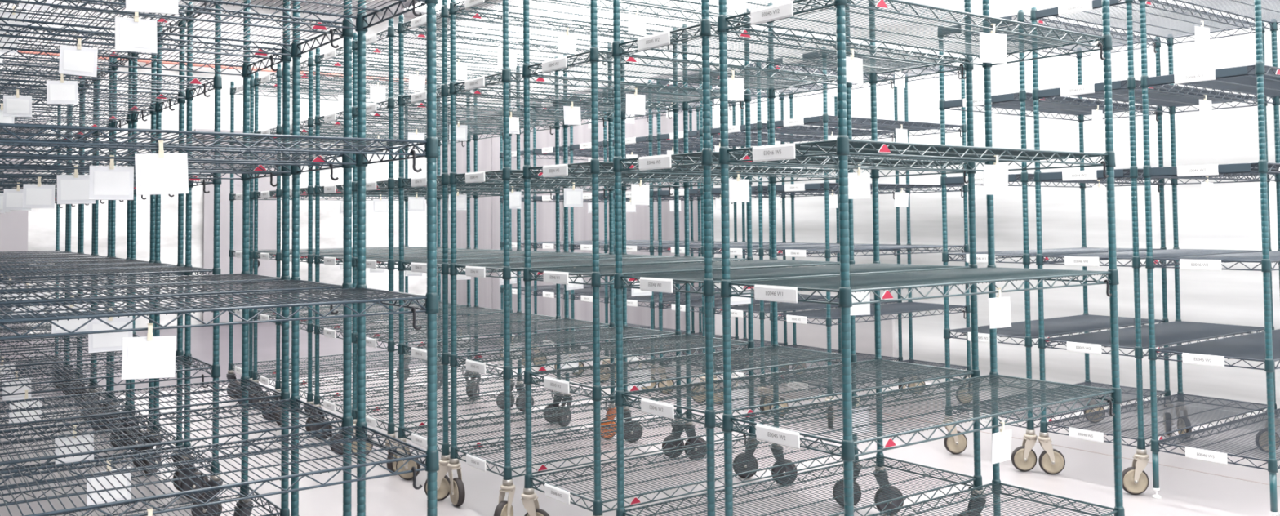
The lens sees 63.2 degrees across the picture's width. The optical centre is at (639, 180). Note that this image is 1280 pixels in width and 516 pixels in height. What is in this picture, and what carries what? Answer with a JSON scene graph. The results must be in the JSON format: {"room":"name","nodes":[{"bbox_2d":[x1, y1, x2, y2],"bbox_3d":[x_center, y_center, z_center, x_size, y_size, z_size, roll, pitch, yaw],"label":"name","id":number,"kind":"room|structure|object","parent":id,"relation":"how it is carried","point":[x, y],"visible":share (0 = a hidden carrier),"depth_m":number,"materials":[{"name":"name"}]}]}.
{"room":"storage room","nodes":[
{"label":"storage room","id":0,"kind":"room"},
{"bbox_2d":[0,0,426,333],"bbox_3d":[-7.803,-0.336,13.227,11.200,4.600,0.100,1,-3,-37],"label":"wall","id":1,"kind":"structure","parent":0,"point":[42,222],"depth_m":14.68,"materials":[{"name":"white paint"}]},
{"bbox_2d":[0,120,276,335],"bbox_3d":[-7.743,0.599,13.086,6.355,2.680,0.120,1,-3,-37],"label":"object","id":2,"kind":"structure","parent":1,"relation":"in","point":[14,224],"depth_m":14.53,"materials":[{"name":"white"}]},
{"bbox_2d":[17,50,426,82],"bbox_3d":[-7.732,-1.625,13.165,11.000,0.070,0.175,1,-3,-37],"label":"pipe","id":3,"kind":"object","parent":1,"relation":"attached to","point":[146,61],"visible":0.16,"depth_m":14.40,"materials":[{"name":"metal"}]},
{"bbox_2d":[552,352,1279,486],"bbox_3d":[1.336,1.676,7.893,0.013,0.002,19.200,1,-3,-37],"label":"trim","id":4,"kind":"structure","parent":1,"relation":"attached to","point":[553,353],"depth_m":6.18,"materials":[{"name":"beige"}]},
{"bbox_2d":[259,0,484,17],"bbox_3d":[-2.080,-3.033,5.571,11.200,0.100,19.200,1,-3,-37],"label":"ceiling","id":5,"kind":"structure","parent":0,"point":[410,14],"depth_m":15.42,"materials":[{"name":"grey"}]},
{"bbox_2d":[400,0,464,13],"bbox_3d":[-2.587,-2.603,14.644,0.600,0.060,2.400,1,-3,-37],"label":"ceiling light","id":6,"kind":"object","parent":5,"relation":"attached to","point":[423,9],"visible":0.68,"depth_m":15.27,"materials":[{"name":"grey"}]},
{"bbox_2d":[0,311,1279,515],"bbox_3d":[-2.035,1.662,5.393,11.200,0.103,19.200,1,-3,-37],"label":"floor","id":7,"kind":"structure","parent":0,"point":[1086,476],"depth_m":5.86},
{"bbox_2d":[0,89,68,392],"bbox_3d":[-5.454,0.490,8.290,1.688,2.530,0.607,1,-3,-37],"label":"wire shelving rack","id":8,"kind":"object","parent":7,"relation":"on","point":[58,206],"visible":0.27,"depth_m":8.78,"materials":[{"name":"teal metal"}]},
{"bbox_2d":[0,79,87,402],"bbox_3d":[-5.076,0.467,7.786,1.683,2.530,0.606,1,-3,-37],"label":"wire shelving rack","id":9,"kind":"object","parent":7,"relation":"on","point":[69,206],"visible":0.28,"depth_m":8.20,"materials":[{"name":"teal metal"}]},
{"bbox_2d":[0,69,102,413],"bbox_3d":[-4.704,0.445,7.288,1.702,2.530,0.605,1,-3,-37],"label":"wire shelving rack","id":10,"kind":"object","parent":7,"relation":"on","point":[82,206],"visible":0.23,"depth_m":7.63,"materials":[{"name":"teal metal"}]},
{"bbox_2d":[0,57,112,431],"bbox_3d":[-4.336,0.422,6.792,1.563,2.530,0.606,1,-3,-37],"label":"wire shelving rack","id":11,"kind":"object","parent":7,"relation":"on","point":[95,254],"visible":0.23,"depth_m":7.07,"materials":[{"name":"teal metal"}]},
{"bbox_2d":[0,44,132,447],"bbox_3d":[-3.946,0.399,6.271,1.699,2.530,0.605,1,-3,-37],"label":"wire shelving rack","id":12,"kind":"object","parent":7,"relation":"on","point":[113,123],"visible":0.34,"depth_m":6.53,"materials":[{"name":"teal metal"}]},
{"bbox_2d":[0,25,156,466],"bbox_3d":[-3.549,0.375,5.745,1.662,2.530,0.606,1,-3,-37],"label":"wire shelving rack","id":13,"kind":"object","parent":7,"relation":"on","point":[135,113],"visible":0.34,"depth_m":5.99,"materials":[{"name":"teal metal"}]},
{"bbox_2d":[0,102,14,128],"bbox_3d":[-3.400,-0.349,5.541,0.118,0.134,0.011,1,-2,-42],"label":"card","id":14,"kind":"object","parent":13,"relation":"hanging from","point":[3,119],"visible":0.59,"depth_m":5.55,"materials":[{"name":"white"}]},
{"bbox_2d":[0,32,17,53],"bbox_3d":[-3.393,-0.748,5.564,0.118,0.134,0.011,2,-3,-24],"label":"card","id":15,"kind":"object","parent":13,"relation":"hanging from","point":[4,38],"visible":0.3,"depth_m":5.57,"materials":[{"name":"white"}]},
{"bbox_2d":[0,1,197,491],"bbox_3d":[-3.158,0.351,5.202,1.698,2.530,0.607,1,-3,-37],"label":"wire shelving rack","id":16,"kind":"object","parent":7,"relation":"on","point":[159,103],"visible":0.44,"depth_m":5.42,"materials":[{"name":"teal metal"}]},
{"bbox_2d":[0,5,27,35],"bbox_3d":[-3.016,-0.772,5.009,0.121,0.136,0.014,1,-2,-27],"label":"card","id":17,"kind":"object","parent":16,"relation":"hanging from","point":[6,15],"visible":0.54,"depth_m":5.01,"materials":[{"name":"white"}]},
{"bbox_2d":[2,370,31,400],"bbox_3d":[-2.972,0.977,4.963,0.120,0.136,0.011,1,-3,-30],"label":"card","id":18,"kind":"object","parent":16,"relation":"hanging from","point":[10,389],"visible":0.48,"depth_m":4.96,"materials":[{"name":"white"}]},
{"bbox_2d":[3,88,31,117],"bbox_3d":[-2.995,-0.373,5.007,0.118,0.134,0.011,0,-3,-36],"label":"card","id":19,"kind":"object","parent":16,"relation":"hanging from","point":[17,105],"visible":0.96,"depth_m":5.00,"materials":[{"name":"white"}]},
{"bbox_2d":[3,182,31,210],"bbox_3d":[-2.986,0.077,4.994,0.120,0.136,0.012,1,-2,-27],"label":"card","id":20,"kind":"object","parent":16,"relation":"hanging from","point":[12,198],"visible":0.82,"depth_m":4.98,"materials":[{"name":"white"}]},
{"bbox_2d":[0,0,222,515],"bbox_3d":[-2.737,0.326,4.642,1.688,2.530,0.604,1,-3,-37],"label":"wire shelving rack","id":21,"kind":"object","parent":7,"relation":"on","point":[187,269],"visible":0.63,"depth_m":4.86,"materials":[{"name":"teal metal"}]},
{"bbox_2d":[8,390,42,423],"bbox_3d":[-2.585,0.951,4.379,0.121,0.136,0.012,1,-3,-32],"label":"card","id":22,"kind":"object","parent":21,"relation":"hanging from","point":[38,403],"visible":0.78,"depth_m":4.38,"materials":[{"name":"white"}]},
{"bbox_2d":[11,283,44,315],"bbox_3d":[-2.587,0.501,4.399,0.118,0.134,0.011,0,-1,-34],"label":"card","id":23,"kind":"object","parent":21,"relation":"hanging from","point":[33,308],"visible":0.17,"depth_m":4.40,"materials":[{"name":"white"}]},
{"bbox_2d":[18,0,50,10],"bbox_3d":[-2.590,-0.798,4.454,0.119,0.135,0.014,0,-2,-25],"label":"card","id":24,"kind":"object","parent":21,"relation":"hanging from","point":[21,6],"visible":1,"depth_m":4.45,"materials":[{"name":"white"}]},
{"bbox_2d":[22,177,55,208],"bbox_3d":[-2.562,0.052,4.437,0.118,0.134,0.011,1,-2,-25],"label":"card","id":25,"kind":"object","parent":21,"relation":"hanging from","point":[34,196],"visible":1,"depth_m":4.43,"materials":[{"name":"white paper"}]},
{"bbox_2d":[46,73,78,104],"bbox_3d":[-2.499,-0.396,4.504,0.122,0.136,0.011,1,-3,-31],"label":"card","id":26,"kind":"object","parent":21,"relation":"hanging from","point":[65,92],"visible":0.91,"depth_m":4.50,"materials":[{"name":"white"}]},
{"bbox_2d":[0,0,291,515],"bbox_3d":[-2.147,0.289,3.833,1.690,2.530,0.604,1,-3,-37],"label":"wire shelving rack","id":27,"kind":"object","parent":7,"relation":"on","point":[244,507],"visible":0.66,"depth_m":4.06,"materials":[{"name":"teal metal"}]},
{"bbox_2d":[51,295,90,333],"bbox_3d":[-1.971,0.465,3.608,0.118,0.134,0.011,2,-2,-34],"label":"card","id":28,"kind":"object","parent":27,"relation":"hanging from","point":[71,325],"visible":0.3,"depth_m":3.60,"materials":[{"name":"white"}]},
{"bbox_2d":[54,425,93,464],"bbox_3d":[-1.956,0.915,3.599,0.118,0.134,0.011,-1,-2,-33],"label":"card","id":29,"kind":"object","parent":27,"relation":"hanging from","point":[77,458],"visible":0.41,"depth_m":3.60,"materials":[{"name":"white"}]},
{"bbox_2d":[57,165,95,204],"bbox_3d":[-1.967,0.016,3.631,0.120,0.135,0.014,1,-2,-28],"label":"card","id":30,"kind":"object","parent":27,"relation":"hanging from","point":[71,188],"visible":0.85,"depth_m":3.63,"materials":[{"name":"white paper"}]},
{"bbox_2d":[58,37,97,77],"bbox_3d":[-1.970,-0.433,3.650,0.121,0.136,0.011,1,-3,-38],"label":"card","id":31,"kind":"object","parent":27,"relation":"hanging from","point":[73,60],"visible":0.96,"depth_m":3.65,"materials":[{"name":"white paper"}]},
{"bbox_2d":[0,0,353,515],"bbox_3d":[-1.731,0.266,3.329,1.622,2.530,0.606,1,-3,-37],"label":"wire shelving rack","id":32,"kind":"object","parent":7,"relation":"on","point":[295,282],"visible":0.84,"depth_m":3.51,"materials":[{"name":"teal metal"}]},
{"bbox_2d":[86,460,131,505],"bbox_3d":[-1.568,0.892,3.074,0.122,0.136,0.012,1,-3,-38],"label":"card","id":33,"kind":"object","parent":32,"relation":"hanging from","point":[121,477],"visible":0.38,"depth_m":3.07,"materials":[{"name":"white paper"}]},
{"bbox_2d":[88,308,133,353],"bbox_3d":[-1.572,0.442,3.091,0.120,0.135,0.014,1,-2,-27],"label":"card","id":34,"kind":"object","parent":32,"relation":"hanging from","point":[112,341],"visible":0.63,"depth_m":3.09,"materials":[{"name":"white paper"}]},
{"bbox_2d":[88,155,133,199],"bbox_3d":[-1.578,-0.008,3.108,0.118,0.134,0.011,1,-2,-28],"label":"card","id":35,"kind":"object","parent":32,"relation":"hanging from","point":[111,182],"visible":1,"depth_m":3.10,"materials":[{"name":"white paper"}]},
{"bbox_2d":[115,11,157,53],"bbox_3d":[-1.531,-0.457,3.163,0.118,0.134,0.011,0,-1,-40],"label":"card","id":36,"kind":"object","parent":32,"relation":"hanging from","point":[135,34],"visible":0.86,"depth_m":3.16,"materials":[{"name":"white"}]},
{"bbox_2d":[0,0,439,515],"bbox_3d":[-1.358,0.242,2.785,1.694,2.530,0.605,1,-3,-37],"label":"wire shelving rack","id":37,"kind":"object","parent":7,"relation":"on","point":[431,465],"visible":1,"depth_m":2.98,"materials":[{"name":"teal metal"}]},
{"bbox_2d":[121,323,176,379],"bbox_3d":[-1.201,0.418,2.546,0.120,0.135,0.011,1,-2,-28],"label":"card","id":38,"kind":"object","parent":37,"relation":"hanging from","point":[150,357],"visible":1,"depth_m":2.54,"materials":[{"name":"white paper"}]},
{"bbox_2d":[125,0,178,14],"bbox_3d":[-1.210,-0.482,2.579,0.118,0.134,0.011,-1,-1,-29],"label":"card","id":39,"kind":"object","parent":37,"relation":"hanging from","point":[164,6],"visible":1,"depth_m":2.58,"materials":[{"name":"white"}]},
{"bbox_2d":[134,140,188,195],"bbox_3d":[-1.184,-0.031,2.578,0.122,0.136,0.011,1,-2,-26],"label":"card","id":40,"kind":"object","parent":37,"relation":"hanging from","point":[160,173],"visible":1,"depth_m":2.57,"materials":[{"name":"white paper"}]},
{"bbox_2d":[226,73,441,407],"bbox_3d":[-2.495,0.472,8.553,1.678,2.530,0.608,1,-3,-37],"label":"wire shelving rack","id":41,"kind":"object","parent":7,"relation":"on","point":[230,375],"visible":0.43,"depth_m":8.30,"materials":[{"name":"teal metal"}]},
{"bbox_2d":[250,62,473,420],"bbox_3d":[-2.125,0.448,8.019,1.686,2.530,0.606,1,-3,-37],"label":"wire shelving rack","id":42,"kind":"object","parent":7,"relation":"on","point":[264,194],"visible":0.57,"depth_m":7.80,"materials":[{"name":"teal metal"}]},
{"bbox_2d":[369,81,385,99],"bbox_3d":[-1.974,-0.675,7.835,0.118,0.134,0.011,1,-2,-33],"label":"card","id":43,"kind":"object","parent":42,"relation":"hanging from","point":[376,92],"visible":0.98,"depth_m":7.83,"materials":[{"name":"white"}]},
{"bbox_2d":[373,194,388,212],"bbox_3d":[-1.949,0.174,7.814,0.118,0.134,0.011,1,-3,-38],"label":"card","id":44,"kind":"object","parent":42,"relation":"hanging from","point":[380,205],"visible":0.97,"depth_m":7.81,"materials":[{"name":"white"}]},
{"bbox_2d":[275,50,514,435],"bbox_3d":[-1.743,0.424,7.481,1.606,2.530,0.606,1,-3,-37],"label":"wire shelving rack","id":45,"kind":"object","parent":7,"relation":"on","point":[476,311],"visible":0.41,"depth_m":7.39,"materials":[{"name":"teal metal"}]},
{"bbox_2d":[408,128,424,147],"bbox_3d":[-1.569,-0.298,7.295,0.121,0.136,0.011,1,-2,-26],"label":"card","id":46,"kind":"object","parent":45,"relation":"hanging from","point":[411,135],"visible":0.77,"depth_m":7.30,"materials":[{"name":"white"}]},
{"bbox_2d":[408,191,425,211],"bbox_3d":[-1.564,0.151,7.279,0.120,0.135,0.011,1,-2,-28],"label":"card","id":47,"kind":"object","parent":45,"relation":"hanging from","point":[416,203],"visible":0.94,"depth_m":7.28,"materials":[{"name":"white"}]},
{"bbox_2d":[408,71,425,90],"bbox_3d":[-1.568,-0.698,7.314,0.121,0.136,0.011,1,-3,-33],"label":"card","id":48,"kind":"object","parent":45,"relation":"hanging from","point":[416,82],"visible":0.91,"depth_m":7.31,"materials":[{"name":"white"}]},
{"bbox_2d":[311,45,564,454],"bbox_3d":[-1.327,0.400,6.956,1.701,2.530,0.607,1,-3,-37],"label":"wire shelving rack","id":49,"kind":"object","parent":7,"relation":"on","point":[328,260],"visible":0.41,"depth_m":6.87,"materials":[{"name":"teal metal"}]},
{"bbox_2d":[448,189,466,210],"bbox_3d":[-1.179,0.126,6.730,0.118,0.134,0.011,1,-3,-25],"label":"card","id":50,"kind":"object","parent":49,"relation":"hanging from","point":[461,199],"visible":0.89,"depth_m":6.74,"materials":[{"name":"white"}]},
{"bbox_2d":[448,120,467,141],"bbox_3d":[-1.178,-0.324,6.751,0.119,0.135,0.013,0,-2,-26],"label":"card","id":51,"kind":"object","parent":49,"relation":"hanging from","point":[461,131],"visible":0.83,"depth_m":6.76,"materials":[{"name":"white"}]},
{"bbox_2d":[449,58,466,79],"bbox_3d":[-1.180,-0.723,6.767,0.118,0.134,0.011,0,-3,-33],"label":"card","id":52,"kind":"object","parent":49,"relation":"hanging from","point":[461,69],"visible":0.73,"depth_m":6.78,"materials":[{"name":"white"}]},
{"bbox_2d":[351,17,616,472],"bbox_3d":[-0.943,0.377,6.437,1.562,2.530,0.604,1,-3,-37],"label":"wire shelving rack","id":53,"kind":"object","parent":7,"relation":"on","point":[371,263],"visible":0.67,"depth_m":6.25,"materials":[{"name":"teal metal"}]},
{"bbox_2d":[497,49,516,67],"bbox_3d":[-0.798,-0.747,6.248,0.118,0.134,0.011,2,-4,-24],"label":"card","id":54,"kind":"object","parent":53,"relation":"hanging from","point":[512,54],"visible":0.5,"depth_m":6.25,"materials":[{"name":"white"}]},
{"bbox_2d":[502,186,521,208],"bbox_3d":[-0.765,0.103,6.235,0.118,0.134,0.011,1,-2,-32],"label":"card","id":55,"kind":"object","parent":53,"relation":"hanging from","point":[515,197],"visible":0.83,"depth_m":6.24,"materials":[{"name":"white"}]},
{"bbox_2d":[509,111,519,133],"bbox_3d":[-0.775,-0.346,6.248,0.120,0.135,0.012,1,-3,-42],"label":"card","id":56,"kind":"object","parent":53,"relation":"hanging from","point":[513,121],"visible":0.75,"depth_m":6.26,"materials":[{"name":"white"}]},
{"bbox_2d":[395,0,684,500],"bbox_3d":[-0.542,0.352,5.896,1.679,2.530,0.606,1,-3,-37],"label":"wire shelving rack","id":57,"kind":"object","parent":7,"relation":"on","point":[443,481],"visible":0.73,"depth_m":5.70,"materials":[{"name":"teal metal"}]},
{"bbox_2d":[557,27,576,53],"bbox_3d":[-0.399,-0.771,5.704,0.120,0.135,0.012,1,-3,-40],"label":"card","id":58,"kind":"object","parent":57,"relation":"hanging from","point":[566,42],"visible":0.95,"depth_m":5.70,"materials":[{"name":"white"}]},
{"bbox_2d":[560,348,578,373],"bbox_3d":[-0.382,0.978,5.638,0.118,0.134,0.011,3,-4,-40],"label":"card","id":59,"kind":"object","parent":57,"relation":"hanging from","point":[573,364],"visible":0.48,"depth_m":5.64,"materials":[{"name":"white"}]},
{"bbox_2d":[563,102,581,124],"bbox_3d":[-0.372,-0.370,5.707,0.121,0.136,0.011,1,-3,-43],"label":"card","id":60,"kind":"object","parent":57,"relation":"hanging from","point":[571,113],"visible":0.88,"depth_m":5.70,"materials":[{"name":"white"}]},
{"bbox_2d":[564,182,582,207],"bbox_3d":[-0.364,0.079,5.692,0.118,0.134,0.011,1,-2,-33],"label":"card","id":61,"kind":"object","parent":57,"relation":"hanging from","point":[573,197],"visible":0.98,"depth_m":5.69,"materials":[{"name":"white"}]},
{"bbox_2d":[565,266,583,290],"bbox_3d":[-0.357,0.529,5.677,0.121,0.136,0.011,1,-3,-42],"label":"card","id":62,"kind":"object","parent":57,"relation":"hanging from","point":[570,286],"visible":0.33,"depth_m":5.67,"materials":[{"name":"white"}]},
{"bbox_2d":[499,106,655,364],"bbox_3d":[-0.644,0.534,10.657,1.605,2.530,0.605,1,-3,-37],"label":"wire shelving rack","id":63,"kind":"object","parent":7,"relation":"on","point":[514,290],"visible":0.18,"depth_m":10.45,"materials":[{"name":"metal"}]},
{"bbox_2d":[447,0,758,515],"bbox_3d":[-0.161,0.329,5.378,1.675,2.530,0.636,1,-3,-37],"label":"wire shelving rack","id":64,"kind":"object","parent":7,"relation":"on","point":[456,489],"visible":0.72,"depth_m":5.19,"materials":[{"name":"teal metal"}]},
{"bbox_2d":[625,87,645,115],"bbox_3d":[-0.021,-0.394,5.185,0.119,0.134,0.013,1,-3,-37],"label":"card","id":65,"kind":"object","parent":64,"relation":"hanging from","point":[635,104],"visible":1,"depth_m":5.18,"materials":[{"name":"white"}]},
{"bbox_2d":[627,8,645,36],"bbox_3d":[-0.014,-0.794,5.208,0.118,0.134,0.011,3,-5,-43],"label":"card","id":66,"kind":"object","parent":64,"relation":"hanging from","point":[637,24],"visible":0.96,"depth_m":5.21,"materials":[{"name":"white"}]},
{"bbox_2d":[629,361,650,388],"bbox_3d":[0.002,0.956,5.141,0.120,0.135,0.012,1,-2,-29],"label":"card","id":67,"kind":"object","parent":64,"relation":"hanging from","point":[647,384],"visible":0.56,"depth_m":5.14,"materials":[{"name":"white"}]},
{"bbox_2d":[631,177,649,204],"bbox_3d":[0.001,0.056,5.182,0.118,0.134,0.011,3,-4,-41],"label":"card","id":68,"kind":"object","parent":64,"relation":"hanging from","point":[639,193],"visible":0.97,"depth_m":5.18,"materials":[{"name":"white"}]},
{"bbox_2d":[631,279,652,296],"bbox_3d":[0.008,0.505,5.167,0.118,0.134,0.011,1,-3,-31],"label":"card","id":69,"kind":"object","parent":64,"relation":"hanging from","point":[634,291],"visible":0.3,"depth_m":5.15,"materials":[{"name":"white"}]},
{"bbox_2d":[532,98,694,369],"bbox_3d":[-0.238,0.511,10.150,1.678,2.530,0.605,1,-3,-37],"label":"wire shelving rack","id":70,"kind":"object","parent":7,"relation":"on","point":[547,293],"visible":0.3,"depth_m":9.93,"materials":[{"name":"metal"}]},
{"bbox_2d":[568,88,739,382],"bbox_3d":[0.118,0.487,9.607,1.633,2.530,0.606,1,-3,-37],"label":"wire shelving rack","id":71,"kind":"object","parent":7,"relation":"on","point":[588,296],"visible":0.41,"depth_m":9.39,"materials":[{"name":"metal"}]},
{"bbox_2d":[520,0,861,515],"bbox_3d":[0.257,0.303,4.810,1.674,2.530,0.608,1,-3,-37],"label":"wire shelving rack","id":72,"kind":"object","parent":7,"relation":"on","point":[782,466],"visible":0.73,"depth_m":4.61,"materials":[{"name":"teal metal"}]},
{"bbox_2d":[727,70,744,101],"bbox_3d":[0.411,-0.420,4.608,0.118,0.134,0.011,0,-2,-31],"label":"card","id":73,"kind":"object","parent":72,"relation":"hanging from","point":[735,85],"visible":0.77,"depth_m":4.61,"materials":[{"name":"white"}]},
{"bbox_2d":[727,0,746,12],"bbox_3d":[0.429,-0.819,4.640,0.122,0.136,0.011,1,-3,-41],"label":"card","id":74,"kind":"object","parent":72,"relation":"hanging from","point":[732,5],"visible":0.92,"depth_m":4.63,"materials":[{"name":"white"}]},
{"bbox_2d":[728,173,749,202],"bbox_3d":[0.434,0.030,4.605,0.118,0.134,0.011,1,-3,-29],"label":"card","id":75,"kind":"object","parent":72,"relation":"hanging from","point":[739,189],"visible":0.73,"depth_m":4.60,"materials":[{"name":"white"}]},
{"bbox_2d":[731,377,747,408],"bbox_3d":[0.424,0.929,4.556,0.121,0.136,0.012,1,-3,-34],"label":"card","id":76,"kind":"object","parent":72,"relation":"hanging from","point":[735,377],"visible":0.22,"depth_m":4.56,"materials":[{"name":"white"}]},
{"bbox_2d":[730,284,751,304],"bbox_3d":[0.440,0.479,4.589,0.118,0.134,0.011,0,-2,-31],"label":"card","id":77,"kind":"object","parent":72,"relation":"hanging from","point":[734,300],"visible":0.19,"depth_m":4.59,"materials":[{"name":"white"}]},
{"bbox_2d":[612,80,789,389],"bbox_3d":[0.513,0.464,9.091,1.609,2.530,0.607,1,-3,-37],"label":"wire shelving rack","id":78,"kind":"object","parent":7,"relation":"on","point":[631,301],"visible":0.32,"depth_m":8.88,"materials":[{"name":"metal"}]},
{"bbox_2d":[656,71,841,402],"bbox_3d":[0.927,0.441,8.587,1.676,2.530,0.608,1,-3,-37],"label":"wire shelving rack","id":79,"kind":"object","parent":7,"relation":"on","point":[698,133],"visible":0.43,"depth_m":8.38,"materials":[{"name":"metal"}]},
{"bbox_2d":[611,0,986,515],"bbox_3d":[0.671,0.279,4.255,1.676,2.530,0.607,1,-3,-37],"label":"wire shelving rack","id":80,"kind":"object","parent":7,"relation":"on","point":[887,497],"visible":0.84,"depth_m":4.14,"materials":[{"name":"teal metal"}]},
{"bbox_2d":[845,48,862,84],"bbox_3d":[0.826,-0.445,4.054,0.120,0.135,0.011,1,-3,-37],"label":"card","id":81,"kind":"object","parent":80,"relation":"hanging from","point":[854,67],"visible":0.73,"depth_m":4.06,"materials":[{"name":"white"}]},
{"bbox_2d":[848,164,871,199],"bbox_3d":[0.852,0.005,4.053,0.118,0.134,0.011,-1,-1,-32],"label":"card","id":82,"kind":"object","parent":80,"relation":"hanging from","point":[859,183],"visible":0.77,"depth_m":4.05,"materials":[{"name":"white"}]},
{"bbox_2d":[850,291,870,315],"bbox_3d":[0.845,0.455,4.027,0.121,0.136,0.011,1,-3,-33],"label":"card","id":83,"kind":"object","parent":80,"relation":"hanging from","point":[863,308],"visible":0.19,"depth_m":4.03,"materials":[{"name":"white"}]},
{"bbox_2d":[852,397,870,433],"bbox_3d":[0.836,0.904,4.000,0.121,0.136,0.012,1,-3,-32],"label":"card","id":84,"kind":"object","parent":80,"relation":"hanging from","point":[859,397],"visible":0.16,"depth_m":4.00,"materials":[{"name":"white"}]},
{"bbox_2d":[710,58,906,413],"bbox_3d":[1.327,0.418,8.089,1.625,2.530,0.604,1,-3,-37],"label":"wire shelving rack","id":85,"kind":"object","parent":7,"relation":"on","point":[759,127],"visible":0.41,"depth_m":7.85,"materials":[{"name":"metal"}]},
{"bbox_2d":[765,46,972,428],"bbox_3d":[1.702,0.395,7.571,1.614,2.530,0.606,1,-3,-37],"label":"wire shelving rack","id":86,"kind":"object","parent":7,"relation":"on","point":[825,120],"visible":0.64,"depth_m":7.49,"materials":[{"name":"metal"}]},
{"bbox_2d":[894,67,905,88],"bbox_3d":[1.845,-0.728,7.379,0.121,0.136,0.012,1,-3,-40],"label":"card","id":87,"kind":"object","parent":86,"relation":"hanging from","point":[898,82],"visible":0.8,"depth_m":7.38,"materials":[{"name":"white"}]},
{"bbox_2d":[894,187,908,207],"bbox_3d":[1.847,0.121,7.343,0.122,0.136,0.012,0,-2,-25],"label":"card","id":88,"kind":"object","parent":86,"relation":"hanging from","point":[901,199],"visible":1,"depth_m":7.34,"materials":[{"name":"white"}]},
{"bbox_2d":[895,124,907,142],"bbox_3d":[1.850,-0.329,7.366,0.120,0.135,0.012,1,-3,-33],"label":"card","id":89,"kind":"object","parent":86,"relation":"hanging from","point":[901,135],"visible":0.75,"depth_m":7.36,"materials":[{"name":"white"}]},
{"bbox_2d":[716,0,1124,515],"bbox_3d":[1.049,0.256,3.754,1.534,2.530,0.577,1,-3,-37],"label":"wire shelving rack","id":90,"kind":"object","parent":7,"relation":"on","point":[843,148],"visible":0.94,"depth_m":3.64,"materials":[{"name":"teal metal"}]},
{"bbox_2d":[979,23,1006,63],"bbox_3d":[1.207,-0.468,3.557,0.118,0.134,0.011,0,-1,-24],"label":"card","id":91,"kind":"object","parent":90,"relation":"hanging from","point":[993,46],"visible":1,"depth_m":3.55,"materials":[{"name":"white"}]},
{"bbox_2d":[982,155,1008,194],"bbox_3d":[1.212,-0.018,3.539,0.118,0.134,0.014,1,-3,-30],"label":"card","id":92,"kind":"object","parent":90,"relation":"hanging from","point":[995,175],"visible":1,"depth_m":3.54,"materials":[{"name":"white"}]},
{"bbox_2d":[987,288,1011,328],"bbox_3d":[1.216,0.432,3.522,0.119,0.135,0.012,1,-3,-36],"label":"card","id":93,"kind":"object","parent":90,"relation":"hanging from","point":[999,308],"visible":1,"depth_m":3.52,"materials":[{"name":"white"}]},
{"bbox_2d":[991,421,1011,464],"bbox_3d":[1.220,0.882,3.504,0.120,0.135,0.013,1,-3,-41],"label":"card","id":94,"kind":"object","parent":90,"relation":"hanging from","point":[1002,440],"visible":1,"depth_m":3.50,"materials":[{"name":"white"}]},
{"bbox_2d":[937,9,1173,471],"bbox_3d":[2.563,0.341,6.375,1.675,2.530,0.606,1,-3,-37],"label":"wire shelving rack","id":95,"kind":"object","parent":7,"relation":"on","point":[1024,458],"visible":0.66,"depth_m":6.16,"materials":[{"name":"metal"}]},
{"bbox_2d":[1092,105,1102,127],"bbox_3d":[2.714,-0.382,6.172,0.122,0.136,0.014,1,-3,-38],"label":"card","id":96,"kind":"object","parent":95,"relation":"hanging from","point":[1097,115],"visible":0.88,"depth_m":6.17,"materials":[{"name":"white"}]},
{"bbox_2d":[1092,180,1106,203],"bbox_3d":[2.712,0.067,6.151,0.119,0.134,0.012,1,-3,-31],"label":"card","id":97,"kind":"object","parent":95,"relation":"hanging from","point":[1099,192],"visible":0.97,"depth_m":6.14,"materials":[{"name":"white"}]},
{"bbox_2d":[1030,0,1279,494],"bbox_3d":[2.907,0.319,5.864,1.612,2.530,0.606,1,-3,-37],"label":"wire shelving rack","id":98,"kind":"object","parent":7,"relation":"on","point":[1135,481],"visible":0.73,"depth_m":5.66,"materials":[{"name":"metal"}]},
{"bbox_2d":[1194,21,1209,46],"bbox_3d":[3.076,-0.805,5.693,0.118,0.134,0.011,2,-3,-25],"label":"card","id":99,"kind":"object","parent":98,"relation":"hanging from","point":[1202,33],"visible":1,"depth_m":5.69,"materials":[{"name":"white"}]},
{"bbox_2d":[1199,94,1212,119],"bbox_3d":[3.089,-0.405,5.683,0.118,0.134,0.011,1,-4,-32],"label":"card","id":100,"kind":"object","parent":98,"relation":"hanging from","point":[1205,106],"visible":0.91,"depth_m":5.68,"materials":[{"name":"white"}]},
{"bbox_2d":[1200,176,1213,200],"bbox_3d":[3.087,0.045,5.662,0.118,0.134,0.011,2,-4,-33],"label":"card","id":101,"kind":"object","parent":98,"relation":"hanging from","point":[1207,193],"visible":0.98,"depth_m":5.66,"materials":[{"name":"white"}]},
{"bbox_2d":[1137,0,1279,515],"bbox_3d":[3.286,0.297,5.394,1.534,2.530,0.577,1,-3,-37],"label":"wire shelving rack","id":102,"kind":"object","parent":7,"relation":"on","point":[1260,80],"visible":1,"depth_m":5.12,"materials":[{"name":"metal"}]},
{"bbox_2d":[435,0,1279,415],"bbox_3d":[2.482,-0.600,8.845,0.100,4.600,19.200,1,-3,-37],"label":"wall","id":103,"kind":"structure","parent":0,"point":[1233,220],"depth_m":7.89,"materials":[{"name":"white paint"}]},
{"bbox_2d":[435,67,711,346],"bbox_3d":[-1.258,0.410,13.687,0.105,2.980,6.700,1,-3,-37],"label":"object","id":104,"kind":"structure","parent":103,"relation":"in","point":[637,223],"depth_m":13.50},
{"bbox_2d":[715,295,895,363],"bbox_3d":[1.493,1.375,10.016,0.035,0.560,2.400,1,-3,-37],"label":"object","id":105,"kind":"structure","parent":103,"relation":"attached to","point":[806,335],"depth_m":9.73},
{"bbox_2d":[716,346,1279,434],"bbox_3d":[4.490,1.524,5.972,0.030,0.100,12.350,1,-3,-37],"label":"baseboard","id":106,"kind":"structure","parent":103,"relation":"attached to","point":[1240,416],"depth_m":7.25,"materials":[{"name":"grey"}]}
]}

